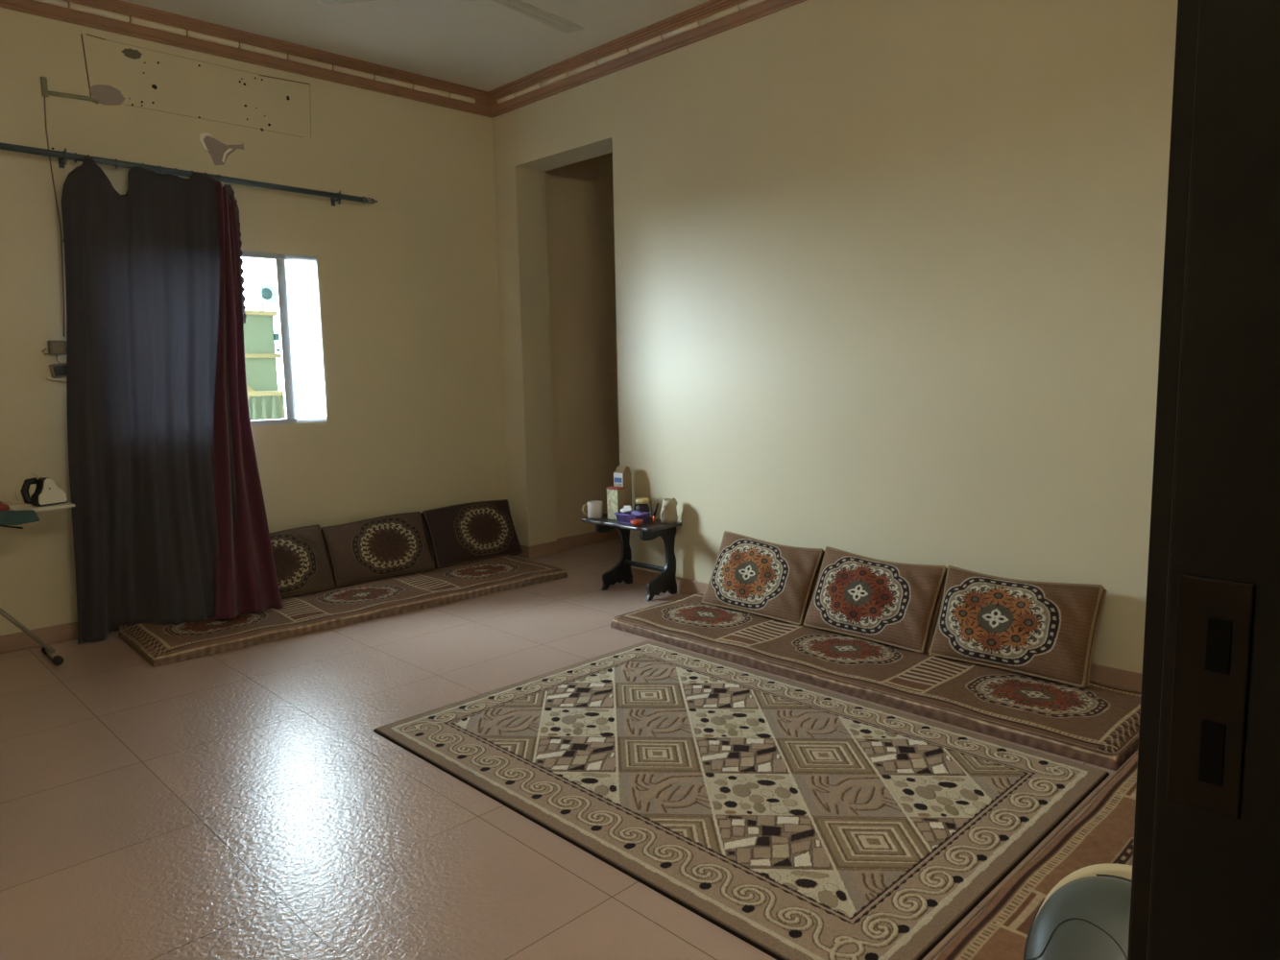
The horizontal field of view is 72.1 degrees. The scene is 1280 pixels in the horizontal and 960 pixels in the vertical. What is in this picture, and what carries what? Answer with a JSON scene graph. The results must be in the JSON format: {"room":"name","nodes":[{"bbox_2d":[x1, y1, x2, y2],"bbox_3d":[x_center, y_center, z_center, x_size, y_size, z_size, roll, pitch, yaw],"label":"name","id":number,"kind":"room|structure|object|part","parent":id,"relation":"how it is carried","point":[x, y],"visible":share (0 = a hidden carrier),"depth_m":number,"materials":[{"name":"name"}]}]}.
{"room":"traditional dwelling","nodes":[
{"label":"traditional dwelling","id":0,"kind":"room"},
{"bbox_2d":[0,7,507,635],"bbox_3d":[-2.774,-0.833,4.782,4.784,3.262,0.240,-8,10,-44],"label":"wall","id":1,"kind":"structure","parent":0,"point":[408,278],"depth_m":5.33,"materials":[{"name":"beige paint"}]},
{"bbox_2d":[41,340,66,363],"bbox_3d":[-2.961,-0.645,4.444,0.113,0.119,0.042,-8,10,-44],"label":"wall socket","id":2,"kind":"object","parent":1,"relation":"attached to","point":[59,348],"visible":0.94,"depth_m":4.44,"materials":[{"name":"brown plastic"}]},
{"bbox_3d":[-2.938,-0.669,4.441,0.059,0.051,0.005,-8,10,-44],"label":"plate","id":3,"kind":"part","parent":2,"relation":"part of","materials":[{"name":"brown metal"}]},
{"bbox_2d":[43,96,65,337],"bbox_3d":[-2.937,-1.315,4.420,0.041,1.176,0.011,-8,10,-44],"label":"cable","id":4,"kind":"object","parent":1,"relation":"attached to","point":[43,96],"visible":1,"depth_m":4.43,"materials":[{"name":"brown plastic"}]},
{"bbox_2d":[46,362,66,382],"bbox_3d":[-2.954,-0.546,4.462,0.104,0.099,0.040,-8,10,-44],"label":"wall socket","id":5,"kind":"object","parent":1,"relation":"attached to","point":[57,371],"visible":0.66,"depth_m":4.45,"materials":[{"name":"brown"}]},
{"bbox_3d":[-2.936,-0.555,4.455,0.063,0.056,0.005,-8,10,-44],"label":"plate","id":6,"kind":"part","parent":5,"relation":"part of","materials":[{"name":"grey plastic"}]},
{"bbox_2d":[0,142,377,206],"bbox_3d":[-2.584,-1.633,4.667,2.554,0.111,0.115,-8,10,-44],"label":"curtain rod","id":7,"kind":"object","parent":1,"relation":"attached to","point":[62,156],"visible":0.91,"depth_m":4.68,"materials":[{"name":"grey paint"}]},
{"bbox_2d":[61,156,282,645],"bbox_3d":[-2.447,-0.413,4.571,0.977,2.443,0.402,-8,10,-44],"label":"curtain","id":8,"kind":"object","parent":7,"relation":"hanging from","point":[170,523],"visible":1,"depth_m":4.64,"materials":[{"name":"grey fabric"}]},
{"bbox_3d":[-2.253,-1.257,4.900,0.073,0.756,0.022,-8,10,-44],"label":"ruffle trim","id":9,"kind":"part","parent":8,"relation":"part of","materials":[{"name":"grey"}]},
{"bbox_3d":[-2.242,-0.452,4.760,0.387,2.345,0.386,-8,10,-44],"label":"panel","id":10,"kind":"part","parent":8,"relation":"part of","materials":[{"name":"red fabric"}]},
{"bbox_2d":[0,555,432,653],"bbox_3d":[-2.600,0.739,4.969,4.574,0.090,0.012,-8,10,-44],"label":"baseboard","id":11,"kind":"structure","parent":1,"relation":"attached to","point":[15,641],"depth_m":4.50,"materials":[{"name":"beige tile"}]},
{"bbox_2d":[0,0,492,118],"bbox_3d":[-2.634,-2.383,4.551,4.574,0.136,0.094,-8,10,-44],"label":"trim","id":12,"kind":"structure","parent":1,"relation":"attached to","point":[117,16],"depth_m":4.96,"materials":[{"name":"brown wood"}]},
{"bbox_2d":[241,250,326,426],"bbox_3d":[-2.493,-0.799,5.105,1.225,1.040,0.264,-8,10,-44],"label":"window","id":13,"kind":"structure","parent":1,"relation":"in","point":[301,283],"depth_m":5.34,"materials":[{"name":"white glass"}]},
{"bbox_3d":[-2.038,-0.858,5.370,0.188,1.004,0.008,-8,10,-44],"label":"frosted sash","id":14,"kind":"part","parent":13,"relation":"part of","materials":[{"name":"white glass"}]},
{"bbox_2d":[120,0,709,91],"bbox_3d":[0.510,-2.385,2.905,7.150,0.150,7.344,-8,10,-44],"label":"ceiling","id":15,"kind":"structure","parent":0,"point":[486,45],"depth_m":4.90,"materials":[{"name":"beige paint"}]},
{"bbox_2d":[320,0,585,32],"bbox_3d":[-0.656,-2.305,3.996,1.216,0.232,1.302,-8,10,-44],"label":"ceiling fan","id":16,"kind":"object","parent":15,"relation":"hanging from","point":[547,18],"visible":1,"depth_m":4.28,"materials":[{"name":"white metal"}]},
{"bbox_3d":[-1.212,-2.228,4.012,0.555,0.019,0.147,0,7,8],"label":"blade","id":17,"kind":"part","parent":16,"relation":"part of","materials":[{"name":"white metal"}]},
{"bbox_3d":[-0.671,-2.243,4.078,0.036,0.009,0.160,4,9,38],"label":"blade arm","id":18,"kind":"part","parent":16,"relation":"part of"},
{"bbox_3d":[-0.496,-2.279,4.303,0.147,0.019,0.555,4,9,38],"label":"blade","id":19,"kind":"part","parent":16,"relation":"part of","materials":[{"name":"white metal"}]},
{"bbox_2d":[0,538,1137,959],"bbox_3d":[0.577,0.986,3.324,7.150,0.120,7.344,-8,10,-44],"label":"floor","id":20,"kind":"structure","parent":0,"point":[247,803],"depth_m":2.74,"materials":[{"name":"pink tile"}]},
{"bbox_2d":[0,501,75,665],"bbox_3d":[-3.368,0.567,3.752,1.678,0.759,0.320,-8,10,-44],"label":"ironing board","id":21,"kind":"object","parent":20,"relation":"on","point":[46,649],"visible":0.73,"depth_m":4.17,"materials":[{"name":"beige"}]},
{"bbox_2d":[0,501,9,510],"bbox_3d":[-3.061,0.133,4.020,0.260,0.030,0.230,-8,10,-44],"label":"folded cloth","id":22,"kind":"object","parent":21,"relation":"on","point":[3,507],"visible":0.97,"depth_m":4.02,"materials":[{"name":"red fabric"}]},
{"bbox_3d":[-2.978,0.212,3.962,0.322,0.065,0.010,-8,10,-44],"label":"height lever","id":23,"kind":"part","parent":21,"relation":"part of","materials":[{"name":"black paint"}]},
{"bbox_2d":[0,509,40,525],"bbox_3d":[-2.894,0.170,3.940,0.338,0.086,0.018,-8,10,-44],"label":"draped cloth","id":24,"kind":"object","parent":21,"relation":"hanging from","point":[7,518],"visible":1,"depth_m":3.99,"materials":[{"name":"teal fabric"}]},
{"bbox_3d":[-3.035,0.521,4.029,0.546,0.695,0.022,-8,10,-44],"label":"leg","id":25,"kind":"part","parent":21,"relation":"part of","materials":[{"name":"silver metal"}]},
{"bbox_2d":[0,471,67,507],"bbox_3d":[-2.900,0.052,4.090,0.101,0.162,0.410,2,8,25],"label":"iron","id":26,"kind":"object","parent":21,"relation":"on","point":[46,493],"visible":1,"depth_m":4.16,"materials":[{"name":"beige plastic"}]},
{"bbox_3d":[-2.919,0.046,4.044,0.043,0.139,0.322,1,7,15],"label":"cord","id":27,"kind":"part","parent":26,"relation":"part of","materials":[{"name":"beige plastic"}]},
{"bbox_3d":[-2.891,0.055,4.161,0.071,0.130,0.046,-5,8,-29],"label":"handle","id":28,"kind":"part","parent":26,"relation":"part of","materials":[{"name":"black paint"}]},
{"bbox_2d":[118,555,567,667],"bbox_3d":[-1.615,0.700,5.205,2.460,0.068,0.694,-8,10,-42],"label":"mattress","id":29,"kind":"object","parent":20,"relation":"on","point":[157,644],"visible":0.84,"depth_m":4.92,"materials":[{"name":"brown fabric"}]},
{"bbox_2d":[269,524,336,598],"bbox_3d":[-2.159,0.508,5.150,0.679,0.399,0.250,-8,10,-44],"label":"cushion","id":30,"kind":"object","parent":29,"relation":"on","point":[301,565],"visible":0.49,"depth_m":5.21,"materials":[{"name":"brown fabric"}]},
{"bbox_2d":[320,511,434,587],"bbox_3d":[-1.672,0.441,5.622,0.684,0.397,0.244,-8,10,-43],"label":"cushion","id":31,"kind":"object","parent":29,"relation":"on","point":[391,545],"visible":0.98,"depth_m":5.54,"materials":[{"name":"brown fabric"}]},
{"bbox_2d":[420,499,522,568],"bbox_3d":[-1.166,0.366,6.109,0.684,0.405,0.245,-8,10,-42],"label":"cushion","id":32,"kind":"object","parent":29,"relation":"on","point":[458,534],"visible":0.99,"depth_m":6.03,"materials":[{"name":"brown fabric"}]},
{"bbox_2d":[580,513,681,601],"bbox_3d":[-0.056,0.465,5.359,0.312,0.444,0.610,-8,10,-44],"label":"side table","id":33,"kind":"object","parent":20,"relation":"on","point":[665,581],"visible":0.94,"depth_m":5.27,"materials":[{"name":"black wood"}]},
{"bbox_2d":[581,500,603,518],"bbox_3d":[-0.288,0.183,5.447,0.116,0.102,0.094,3,8,31],"label":"mug","id":34,"kind":"object","parent":33,"relation":"on","point":[594,507],"visible":1,"depth_m":5.41,"materials":[{"name":"white ceramic"}]},
{"bbox_3d":[-0.157,0.464,5.471,0.287,0.422,0.022,-8,10,-44],"label":"leg","id":35,"kind":"part","parent":33,"relation":"part of","materials":[{"name":"black paint"}]},
{"bbox_2d":[605,486,625,520],"bbox_3d":[-0.148,0.142,5.389,0.095,0.193,0.069,5,10,42],"label":"box","id":36,"kind":"object","parent":33,"relation":"on","point":[615,495],"visible":0.87,"depth_m":5.36,"materials":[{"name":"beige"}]},
{"bbox_3d":[-0.150,0.051,5.378,0.094,0.010,0.069,5,10,42],"label":"lid","id":37,"kind":"part","parent":36,"relation":"part of","materials":[{"name":"red"}]},
{"bbox_3d":[-0.114,0.148,5.359,0.003,0.178,0.063,5,10,42],"label":"panel","id":38,"kind":"part","parent":36,"relation":"part of","materials":[{"name":"brown cardboard"}]},
{"bbox_2d":[613,465,631,508],"bbox_3d":[-0.107,0.070,5.479,0.080,0.312,0.084,5,10,42],"label":"milk carton","id":39,"kind":"object","parent":33,"relation":"on","point":[622,475],"visible":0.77,"depth_m":5.45,"materials":[{"name":"brown"}]},
{"bbox_2d":[614,477,621,483],"bbox_3d":[-0.137,0.001,5.441,0.062,0.030,0.002,5,10,42],"label":"print","id":40,"kind":"object","parent":39,"relation":"on","point":[618,480],"depth_m":5.44},
{"bbox_3d":[-0.135,-0.002,5.441,0.076,0.085,0.002,5,10,42],"label":"label panel","id":41,"kind":"part","parent":39,"relation":"part of","materials":[{"name":"white"}]},
{"bbox_2d":[614,510,651,524],"bbox_3d":[-0.043,0.224,5.262,0.183,0.057,0.136,4,9,38],"label":"plastic basket","id":42,"kind":"object","parent":33,"relation":"on","point":[624,518],"visible":0.87,"depth_m":5.24,"materials":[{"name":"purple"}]},
{"bbox_2d":[620,506,631,512],"bbox_3d":[-0.086,0.175,5.265,0.070,0.032,0.082,-2,7,-8],"label":"tissue","id":43,"kind":"object","parent":42,"relation":"in","point":[625,509],"visible":1,"depth_m":5.25,"materials":[{"name":"white paper"}]},
{"bbox_2d":[630,519,643,526],"bbox_3d":[-0.019,0.251,5.133,0.076,0.034,0.076,-8,10,-44],"label":"bowl","id":44,"kind":"object","parent":33,"relation":"on","point":[636,522],"visible":1,"depth_m":5.11,"materials":[{"name":"orange plastic"}]},
{"bbox_2d":[633,497,649,512],"bbox_3d":[0.010,0.174,5.366,0.090,0.128,0.090,-8,10,-44],"label":"glass jar","id":45,"kind":"object","parent":33,"relation":"on","point":[641,505],"visible":0.74,"depth_m":5.33,"materials":[{"name":"black glass"}]},
{"bbox_3d":[0.009,0.127,5.360,0.084,0.032,0.084,-8,10,-44],"label":"lid","id":46,"kind":"part","parent":45,"relation":"part of","materials":[{"name":"brown"}]},
{"bbox_2d":[652,503,658,524],"bbox_3d":[0.093,0.197,5.175,0.039,0.127,0.018,0,7,8],"label":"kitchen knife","id":47,"kind":"object","parent":33,"relation":"on","point":[657,505],"visible":1,"depth_m":5.17,"materials":[{"name":"orange plastic"}]},
{"bbox_3d":[0.093,0.173,5.172,0.037,0.079,0.018,0,7,8],"label":"blade","id":48,"kind":"part","parent":47,"relation":"part of","materials":[{"name":"black paint"}]},
{"bbox_3d":[0.114,0.493,5.199,0.287,0.422,0.022,-8,10,-44],"label":"leg","id":49,"kind":"part","parent":33,"relation":"part of","materials":[{"name":"black paint"}]},
{"bbox_2d":[660,497,677,524],"bbox_3d":[0.173,0.179,5.214,0.103,0.148,0.112,-1,7,3],"label":"paper bag","id":50,"kind":"object","parent":33,"relation":"on","point":[668,512],"visible":1,"depth_m":5.18,"materials":[{"name":"beige paper"}]},
{"bbox_2d":[373,640,1109,959],"bbox_3d":[0.259,0.952,3.104,1.484,0.014,2.125,-8,10,-44],"label":"patterned rug","id":51,"kind":"object","parent":20,"relation":"on","point":[798,821],"visible":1,"depth_m":2.78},
{"bbox_2d":[610,593,1141,771],"bbox_3d":[0.946,0.800,3.987,0.680,0.068,2.446,-8,10,-44],"label":"mattress","id":52,"kind":"object","parent":20,"relation":"on","point":[1096,724],"visible":0.82,"depth_m":3.60,"materials":[{"name":"brown fabric"}]},
{"bbox_2d":[701,531,824,626],"bbox_3d":[0.650,0.515,4.653,0.265,0.400,0.660,-8,10,-44],"label":"cushion","id":53,"kind":"object","parent":52,"relation":"on","point":[751,575],"visible":0.94,"depth_m":4.57,"materials":[{"name":"brown fabric"}]},
{"bbox_2d":[802,546,947,653],"bbox_3d":[1.115,0.565,4.192,0.261,0.397,0.655,-8,10,-43],"label":"cushion","id":54,"kind":"object","parent":52,"relation":"on","point":[889,603],"visible":0.98,"depth_m":4.10,"materials":[{"name":"brown fabric"}]},
{"bbox_2d":[928,565,1107,688],"bbox_3d":[1.583,0.609,3.728,0.653,0.404,0.259,6,10,43],"label":"cushion","id":55,"kind":"object","parent":52,"relation":"on","point":[1043,630],"visible":1,"depth_m":3.65,"materials":[{"name":"brown fabric"}]},
{"bbox_2d":[927,750,1137,959],"bbox_3d":[1.386,1.016,2.180,2.440,0.068,0.694,-8,10,-44],"label":"mattress","id":56,"kind":"object","parent":20,"relation":"on","point":[1103,833],"visible":0.26,"depth_m":2.25,"materials":[{"name":"brown fabric"}]},
{"bbox_2d":[1023,863,1132,959],"bbox_3d":[0.934,0.964,1.651,0.400,0.334,0.384,-8,10,-44],"label":"appliance","id":57,"kind":"object","parent":20,"relation":"on","point":[1085,916],"visible":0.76,"depth_m":1.70,"materials":[{"name":"beige plastic"}]},
{"bbox_2d":[545,152,619,538],"bbox_3d":[0.007,-1.191,7.206,2.116,3.262,0.135,-8,10,-44],"label":"doorway","id":58,"kind":"structure","parent":0,"point":[580,225],"depth_m":6.69,"materials":[{"name":"beige paint"}]},
{"bbox_2d":[556,529,620,550],"bbox_3d":[0.019,0.398,7.280,1.916,0.090,0.012,-8,10,-44],"label":"baseboard","id":59,"kind":"structure","parent":58,"relation":"attached to","point":[586,539],"depth_m":6.84,"materials":[{"name":"beige tile"}]},
{"bbox_2d":[492,0,1177,674],"bbox_3d":[0.906,-0.887,4.626,0.260,3.262,5.589,-8,10,-44],"label":"wall","id":60,"kind":"structure","parent":0,"point":[888,274],"depth_m":4.17,"materials":[{"name":"beige paint"}]},
{"bbox_2d":[487,0,807,117],"bbox_3d":[0.742,-2.421,4.316,0.094,0.136,5.169,-8,10,-44],"label":"trim","id":61,"kind":"structure","parent":60,"relation":"attached to","point":[712,17],"depth_m":5.08,"materials":[{"name":"brown wood"}]},
{"bbox_2d":[514,541,1141,692],"bbox_3d":[0.931,0.686,4.820,0.272,0.090,5.157,-8,10,-44],"label":"baseboard","id":62,"kind":"structure","parent":60,"relation":"attached to","point":[1113,676],"depth_m":5.22,"materials":[{"name":"beige tile"}]},
{"bbox_3d":[1.073,-0.446,1.055,4.584,3.262,0.200,-8,10,-44],"label":"wall","id":63,"kind":"structure","parent":0,"visible":0},
{"bbox_2d":[1127,0,1279,959],"bbox_3d":[-0.011,0.205,0.055,1.220,2.260,0.212,-8,10,-44],"label":"door","id":64,"kind":"structure","parent":63,"relation":"in","point":[1205,878],"depth_m":0.43,"materials":[{"name":"brown wood"}]},
{"bbox_3d":[0.285,0.109,0.441,0.003,0.120,0.032,-8,10,-44],"label":"strike plate","id":65,"kind":"part","parent":64,"relation":"part of","materials":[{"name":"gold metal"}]},
{"label":"outside","id":66,"kind":"structure","parent":0,"visible":0},
{"bbox_3d":[-19.420,1.474,27.222,70.000,0.200,54.406,-8,10,-44],"label":"ground","id":67,"kind":"structure","parent":66,"visible":0},
{"bbox_2d":[243,310,296,420],"bbox_3d":[-6.932,0.066,14.269,6.000,5.300,4.080,-8,10,-44],"label":"building","id":68,"kind":"structure","parent":67,"relation":"on","point":[260,355],"depth_m":12.73,"materials":[{"name":"green paint"}]},
{"bbox_3d":[-7.889,-1.798,13.122,3.420,0.060,4.080,-8,10,-44],"label":"cornice","id":69,"kind":"part","parent":68,"relation":"part of","materials":[{"name":"brown"}]},
{"bbox_2d":[256,285,277,311],"bbox_3d":[-5.404,-2.644,12.818,0.300,0.365,0.180,-8,10,-44],"label":"air conditioner","id":70,"kind":"object","parent":68,"relation":"on","point":[265,294],"visible":0.84,"depth_m":12.73,"materials":[{"name":"grey"}]},
{"bbox_2d":[261,288,272,299],"bbox_3d":[-5.395,-2.693,12.702,0.160,0.160,0.010,-8,10,-44],"label":"fan grille","id":71,"kind":"object","parent":70,"relation":"attached to","point":[266,293],"depth_m":12.70,"materials":[{"name":"teal"}]},
{"bbox_2d":[247,390,296,420],"bbox_3d":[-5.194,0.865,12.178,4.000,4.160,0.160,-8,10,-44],"label":"balcony railing","id":72,"kind":"object","parent":68,"relation":"attached to","point":[273,394],"visible":0.15,"depth_m":12.02,"materials":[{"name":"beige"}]},
{"bbox_3d":[-5.234,-1.169,11.925,4.000,0.060,0.120,-8,10,-44],"label":"handrail","id":73,"kind":"part","parent":72,"relation":"part of","materials":[{"name":"brown"}]},
{"bbox_2d":[273,314,283,390],"bbox_3d":[-5.185,0.200,13.107,0.200,5.250,0.070,-8,10,-44],"label":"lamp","id":74,"kind":"object","parent":68,"relation":"attached to","point":[276,335],"visible":0.18,"depth_m":12.77,"materials":[{"name":"grey"}]}
]}

